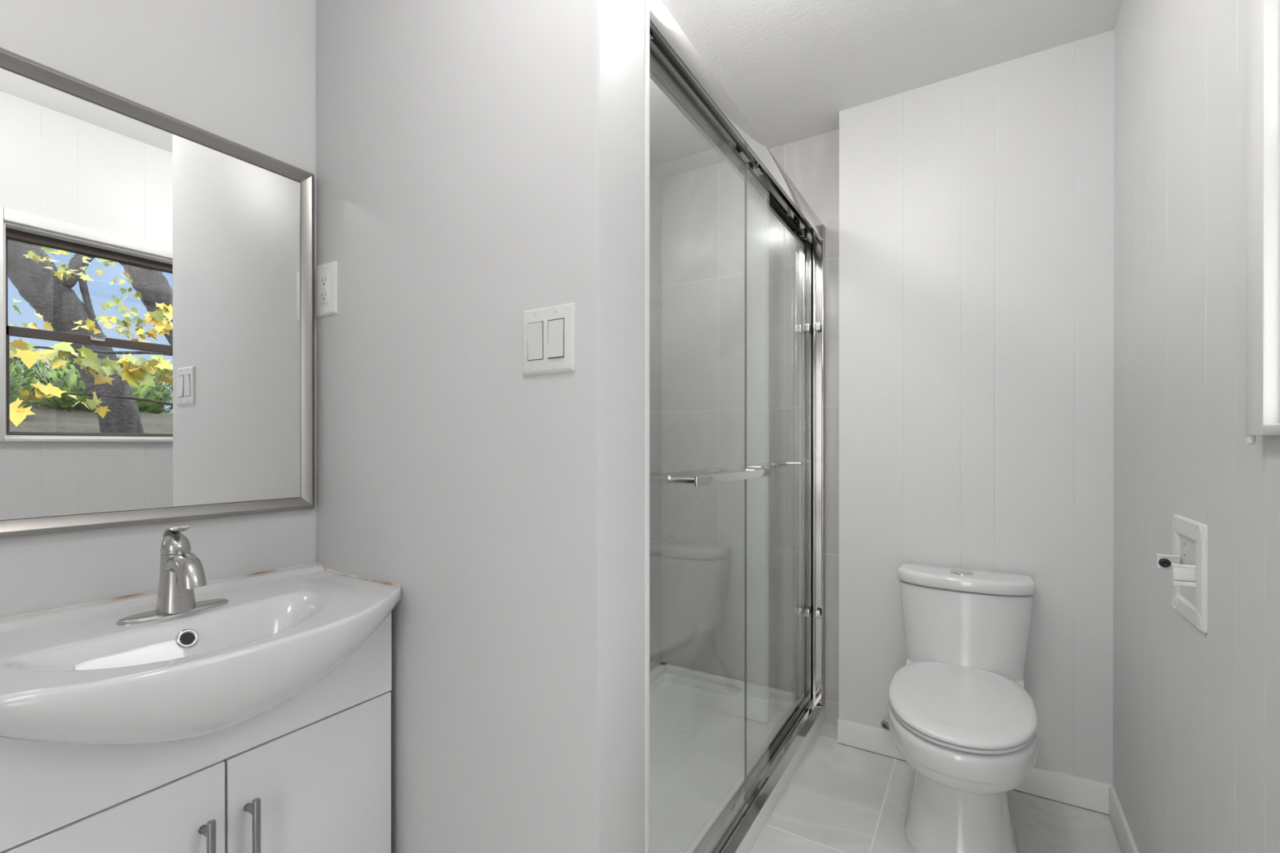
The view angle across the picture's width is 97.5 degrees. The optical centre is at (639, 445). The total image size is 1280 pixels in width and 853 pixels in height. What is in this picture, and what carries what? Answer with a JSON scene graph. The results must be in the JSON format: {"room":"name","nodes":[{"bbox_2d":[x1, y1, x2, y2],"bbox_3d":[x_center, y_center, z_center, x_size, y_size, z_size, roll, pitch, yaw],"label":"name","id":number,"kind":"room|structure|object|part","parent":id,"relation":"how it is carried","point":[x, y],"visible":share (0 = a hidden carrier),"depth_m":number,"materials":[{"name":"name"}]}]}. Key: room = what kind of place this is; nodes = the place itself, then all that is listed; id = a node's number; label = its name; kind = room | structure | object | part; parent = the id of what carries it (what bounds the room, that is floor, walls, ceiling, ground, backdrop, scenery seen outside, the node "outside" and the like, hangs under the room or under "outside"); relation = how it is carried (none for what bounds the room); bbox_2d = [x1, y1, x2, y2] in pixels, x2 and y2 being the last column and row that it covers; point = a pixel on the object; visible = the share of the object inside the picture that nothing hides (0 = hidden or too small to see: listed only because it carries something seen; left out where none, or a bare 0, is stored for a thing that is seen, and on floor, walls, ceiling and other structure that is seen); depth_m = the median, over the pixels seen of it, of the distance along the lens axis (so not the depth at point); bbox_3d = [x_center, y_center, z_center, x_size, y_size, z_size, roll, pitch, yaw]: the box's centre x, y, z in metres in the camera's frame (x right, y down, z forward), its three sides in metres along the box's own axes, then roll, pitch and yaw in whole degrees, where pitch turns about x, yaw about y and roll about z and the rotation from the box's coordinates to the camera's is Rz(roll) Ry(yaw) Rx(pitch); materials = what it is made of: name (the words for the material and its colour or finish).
{"room":"bathroom","nodes":[
{"label":"bathroom","id":0,"kind":"room"},
{"bbox_2d":[0,0,662,670],"bbox_3d":[-0.964,-0.071,1.232,0.272,2.438,4.000,0,0,31],"label":"wall","id":1,"kind":"structure","parent":0,"point":[241,72],"depth_m":1.15,"materials":[{"name":"white paint"}]},
{"bbox_2d":[0,47,315,538],"bbox_3d":[-0.929,-0.246,1.065,0.021,0.788,0.612,0,0,31],"label":"wall mirror","id":2,"kind":"object","parent":1,"relation":"attached to","point":[157,268],"visible":1,"depth_m":1.05,"materials":[{"name":"mirror glass"},{"name":"satin nickel"}]},
{"bbox_2d":[315,0,644,852],"bbox_3d":[-0.380,-0.071,1.193,0.828,2.438,0.157,0,0,31],"label":"wall partition","id":3,"kind":"structure","parent":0,"point":[481,163],"depth_m":1.03,"materials":[{"name":"white paint"}]},
{"bbox_2d":[316,260,337,317],"bbox_3d":[-0.734,-0.366,1.311,0.080,0.122,0.010,0,0,31],"label":"wall outlet","id":4,"kind":"object","parent":3,"relation":"attached to","point":[326,273],"visible":1,"depth_m":1.30,"materials":[{"name":"white plastic"}]},
{"bbox_2d":[320,273,328,304],"bbox_3d":[-0.735,-0.366,1.309,0.034,0.067,0.004,0,0,31],"label":"receptacle","id":5,"kind":"object","parent":4,"relation":"attached to","point":[324,277],"depth_m":1.31,"materials":[{"name":"white plastic"}]},
{"bbox_2d":[522,302,575,376],"bbox_3d":[-0.159,-0.181,0.960,0.116,0.114,0.010,0,0,31],"label":"light switch","id":6,"kind":"object","parent":3,"relation":"attached to","point":[548,333],"visible":1,"depth_m":0.95,"materials":[{"name":"white plastic"}]},
{"bbox_2d":[644,0,649,852],"bbox_3d":[0.005,-0.071,1.047,0.024,2.438,0.014,0,0,31],"label":"trim","id":7,"kind":"structure","parent":3,"relation":"attached to","point":[646,2],"depth_m":1.04,"materials":[{"name":"white paint"}]},
{"bbox_2d":[662,129,839,725],"bbox_3d":[0.857,-0.073,2.366,2.200,2.438,0.168,0,0,31],"label":"wall","id":8,"kind":"structure","parent":0,"point":[703,209],"depth_m":2.52,"materials":[{"name":"grey tile"}]},
{"bbox_2d":[649,26,810,852],"bbox_3d":[0.352,0.091,1.733,0.178,1.939,1.415,0,0,31],"label":"door","id":9,"kind":"structure","parent":8,"relation":"in","point":[748,170],"depth_m":1.71,"materials":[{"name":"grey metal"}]},
{"bbox_3d":[0.091,0.075,1.204,0.064,0.015,0.015,0,0,31],"label":"post","id":10,"kind":"part","parent":9,"relation":"part of","materials":[{"name":"silver metal"}]},
{"bbox_3d":[0.379,0.073,1.877,0.064,0.015,0.015,0,0,31],"label":"post","id":11,"kind":"part","parent":9,"relation":"part of","materials":[{"name":"silver metal"}]},
{"bbox_3d":[0.626,0.073,2.283,0.064,0.015,0.015,0,0,31],"label":"post","id":12,"kind":"part","parent":9,"relation":"part of","materials":[{"name":"silver metal"}]},
{"bbox_2d":[649,0,825,852],"bbox_3d":[0.347,0.086,1.716,0.084,1.981,1.472,0,0,31],"label":"shower door frame","id":13,"kind":"object","parent":8,"relation":"attached to","point":[668,33],"visible":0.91,"depth_m":2.00,"materials":[{"name":"silver metal"}]},
{"bbox_2d":[649,0,1123,178],"bbox_3d":[-0.141,-1.349,0.727,2.200,0.120,4.000,0,0,31],"label":"ceiling","id":14,"kind":"structure","parent":0,"point":[790,67],"depth_m":1.81,"materials":[{"name":"white paint"}]},
{"bbox_2d":[752,723,1121,852],"bbox_3d":[-0.141,1.209,0.732,2.200,0.120,4.000,0,0,31],"label":"floor","id":15,"kind":"structure","parent":0,"point":[842,798],"depth_m":1.75,"materials":[{"name":"white tile"}]},
{"bbox_2d":[0,611,391,852],"bbox_3d":[-0.788,0.742,0.982,0.351,0.812,0.594,0,0,31],"label":"vanity cabinet","id":16,"kind":"object","parent":15,"relation":"on","point":[310,773],"visible":0.76,"depth_m":0.92,"materials":[{"name":"white laminate"}]},
{"bbox_3d":[-0.753,0.785,0.786,0.016,0.551,0.294,0,0,31],"label":"door","id":17,"kind":"part","parent":16,"relation":"part of","materials":[{"name":"white laminate"}]},
{"bbox_2d":[0,561,401,745],"bbox_3d":[-0.747,0.360,0.958,0.445,0.166,0.633,0,0,31],"label":"sink","id":18,"kind":"object","parent":16,"relation":"in","point":[69,674],"visible":0.96,"depth_m":0.86,"materials":[{"name":"white ceramic"}]},
{"bbox_2d":[116,525,228,625],"bbox_3d":[-0.806,0.214,0.982,0.124,0.155,0.124,0,0,-11],"label":"faucet","id":19,"kind":"object","parent":18,"relation":"on","point":[181,571],"visible":1,"depth_m":0.96,"materials":[{"name":"silver metal"}]},
{"bbox_3d":[-0.812,0.169,0.983,0.042,0.034,0.042,0,0,31],"label":"handle","id":20,"kind":"part","parent":19,"relation":"part of","materials":[{"name":"silver metal"}]},
{"bbox_3d":[-0.806,0.160,0.979,0.061,0.046,0.028,0,0,31],"label":"lever","id":21,"kind":"part","parent":19,"relation":"part of","materials":[{"name":"silver metal"}]},
{"bbox_3d":[-0.779,0.212,0.962,0.091,0.057,0.038,0,0,31],"label":"spout","id":22,"kind":"part","parent":19,"relation":"part of","materials":[{"name":"silver metal"}]},
{"bbox_3d":[-0.671,0.671,0.872,0.037,0.185,0.012,0,0,31],"label":"handle","id":23,"kind":"part","parent":16,"relation":"part of","materials":[{"name":"silver metal"}]},
{"bbox_3d":[-0.638,0.671,0.925,0.037,0.185,0.012,0,0,31],"label":"handle","id":24,"kind":"part","parent":16,"relation":"part of","materials":[{"name":"silver metal"}]},
{"bbox_3d":[-0.598,0.784,1.041,0.016,0.551,0.294,0,0,31],"label":"door","id":25,"kind":"part","parent":16,"relation":"part of","materials":[{"name":"white laminate"}]},
{"bbox_2d":[649,662,826,852],"bbox_3d":[0.054,1.099,1.896,0.776,0.102,1.474,0,0,31],"label":"shower base","id":26,"kind":"object","parent":15,"relation":"on","point":[697,717],"visible":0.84,"depth_m":2.08,"materials":[{"name":"white plastic"}]},
{"bbox_2d":[887,563,1039,852],"bbox_3d":[0.942,0.782,1.652,0.397,0.731,0.694,0,0,31],"label":"toilet","id":27,"kind":"object","parent":15,"relation":"on","point":[962,714],"visible":1,"depth_m":1.58,"materials":[{"name":"white ceramic"}]},
{"bbox_3d":[0.900,0.732,1.584,0.357,0.014,0.527,0,0,31],"label":"seat","id":28,"kind":"part","parent":27,"relation":"part of","materials":[{"name":"white plastic"}]},
{"bbox_3d":[0.899,0.713,1.583,0.362,0.021,0.532,0,0,31],"label":"lid","id":29,"kind":"part","parent":27,"relation":"part of","materials":[{"name":"white plastic"}]},
{"bbox_3d":[0.919,0.945,1.615,0.364,0.405,0.598,0,0,31],"label":"bowl","id":30,"kind":"part","parent":27,"relation":"part of","materials":[{"name":"white ceramic"}]},
{"bbox_3d":[1.055,0.687,1.838,0.386,0.438,0.250,0,0,31],"label":"tank","id":31,"kind":"part","parent":27,"relation":"part of","materials":[{"name":"white ceramic"}]},
{"bbox_3d":[1.074,0.444,1.869,0.397,0.042,0.185,0,0,31],"label":"tank lid","id":32,"kind":"part","parent":27,"relation":"part of","materials":[{"name":"white ceramic"}]},
{"bbox_2d":[838,29,1114,784],"bbox_3d":[1.153,-0.073,2.012,0.821,2.438,0.127,0,0,31],"label":"wall","id":33,"kind":"structure","parent":0,"point":[976,207],"depth_m":1.91,"materials":[{"name":"white paint"}]},
{"bbox_2d":[880,719,890,732],"bbox_3d":[0.951,0.912,2.027,0.144,0.246,0.061,0,0,31],"label":"shutoff valve","id":34,"kind":"object","parent":33,"relation":"attached to","point":[885,725],"visible":0.21,"depth_m":2.04,"materials":[{"name":"silver metal"}]},
{"bbox_2d":[837,718,1113,814],"bbox_3d":[1.116,1.098,1.955,0.822,0.089,0.012,0,0,31],"label":"baseboard","id":35,"kind":"structure","parent":33,"relation":"attached to","point":[1077,791],"depth_m":1.83,"materials":[{"name":"white paint"}]},
{"bbox_2d":[1112,0,1279,852],"bbox_3d":[0.599,-0.069,0.180,0.140,2.438,3.832,0,0,31],"label":"wall","id":36,"kind":"structure","parent":0,"point":[1196,721],"depth_m":1.09,"materials":[{"name":"white paint"}]},
{"bbox_2d":[1108,786,1138,852],"bbox_3d":[0.550,1.101,0.248,0.012,0.089,3.492,0,0,31],"label":"baseboard","id":37,"kind":"structure","parent":36,"relation":"attached to","point":[1126,841],"depth_m":1.60,"materials":[{"name":"white paint"}]},
{"bbox_2d":[1155,514,1207,633],"bbox_3d":[1.058,0.241,1.106,0.039,0.197,0.191,0,0,31],"label":"toilet paper holder","id":38,"kind":"object","parent":36,"relation":"attached to","point":[1188,562],"visible":1,"depth_m":1.07,"materials":[{"name":"white paint"}]},
{"bbox_2d":[1158,558,1170,567],"bbox_3d":[1.077,0.240,1.152,0.018,0.018,0.012,0,0,31],"label":"socket","id":39,"kind":"object","parent":38,"relation":"attached to","point":[1162,562],"depth_m":1.15,"materials":[{"name":"black plastic"}]},
{"bbox_3d":[1.087,0.239,1.157,0.036,0.030,0.013,0,0,31],"label":"arm","id":40,"kind":"part","parent":38,"relation":"part of","materials":[{"name":"white paint"}]},
{"bbox_3d":[1.029,0.244,1.061,0.036,0.040,0.014,0,0,31],"label":"arm","id":41,"kind":"part","parent":38,"relation":"part of","materials":[{"name":"white paint"}]},
{"bbox_3d":[1.071,0.241,1.098,0.008,0.197,0.191,0,0,31],"label":"plate","id":42,"kind":"part","parent":38,"relation":"part of","materials":[{"name":"white paint"}]},
{"bbox_2d":[1244,0,1279,444],"bbox_3d":[0.779,-0.432,0.492,0.159,0.863,0.683,0,0,31],"label":"window","id":43,"kind":"structure","parent":36,"relation":"in","point":[1262,358],"depth_m":0.77,"materials":[{"name":"white paint"}]}
]}

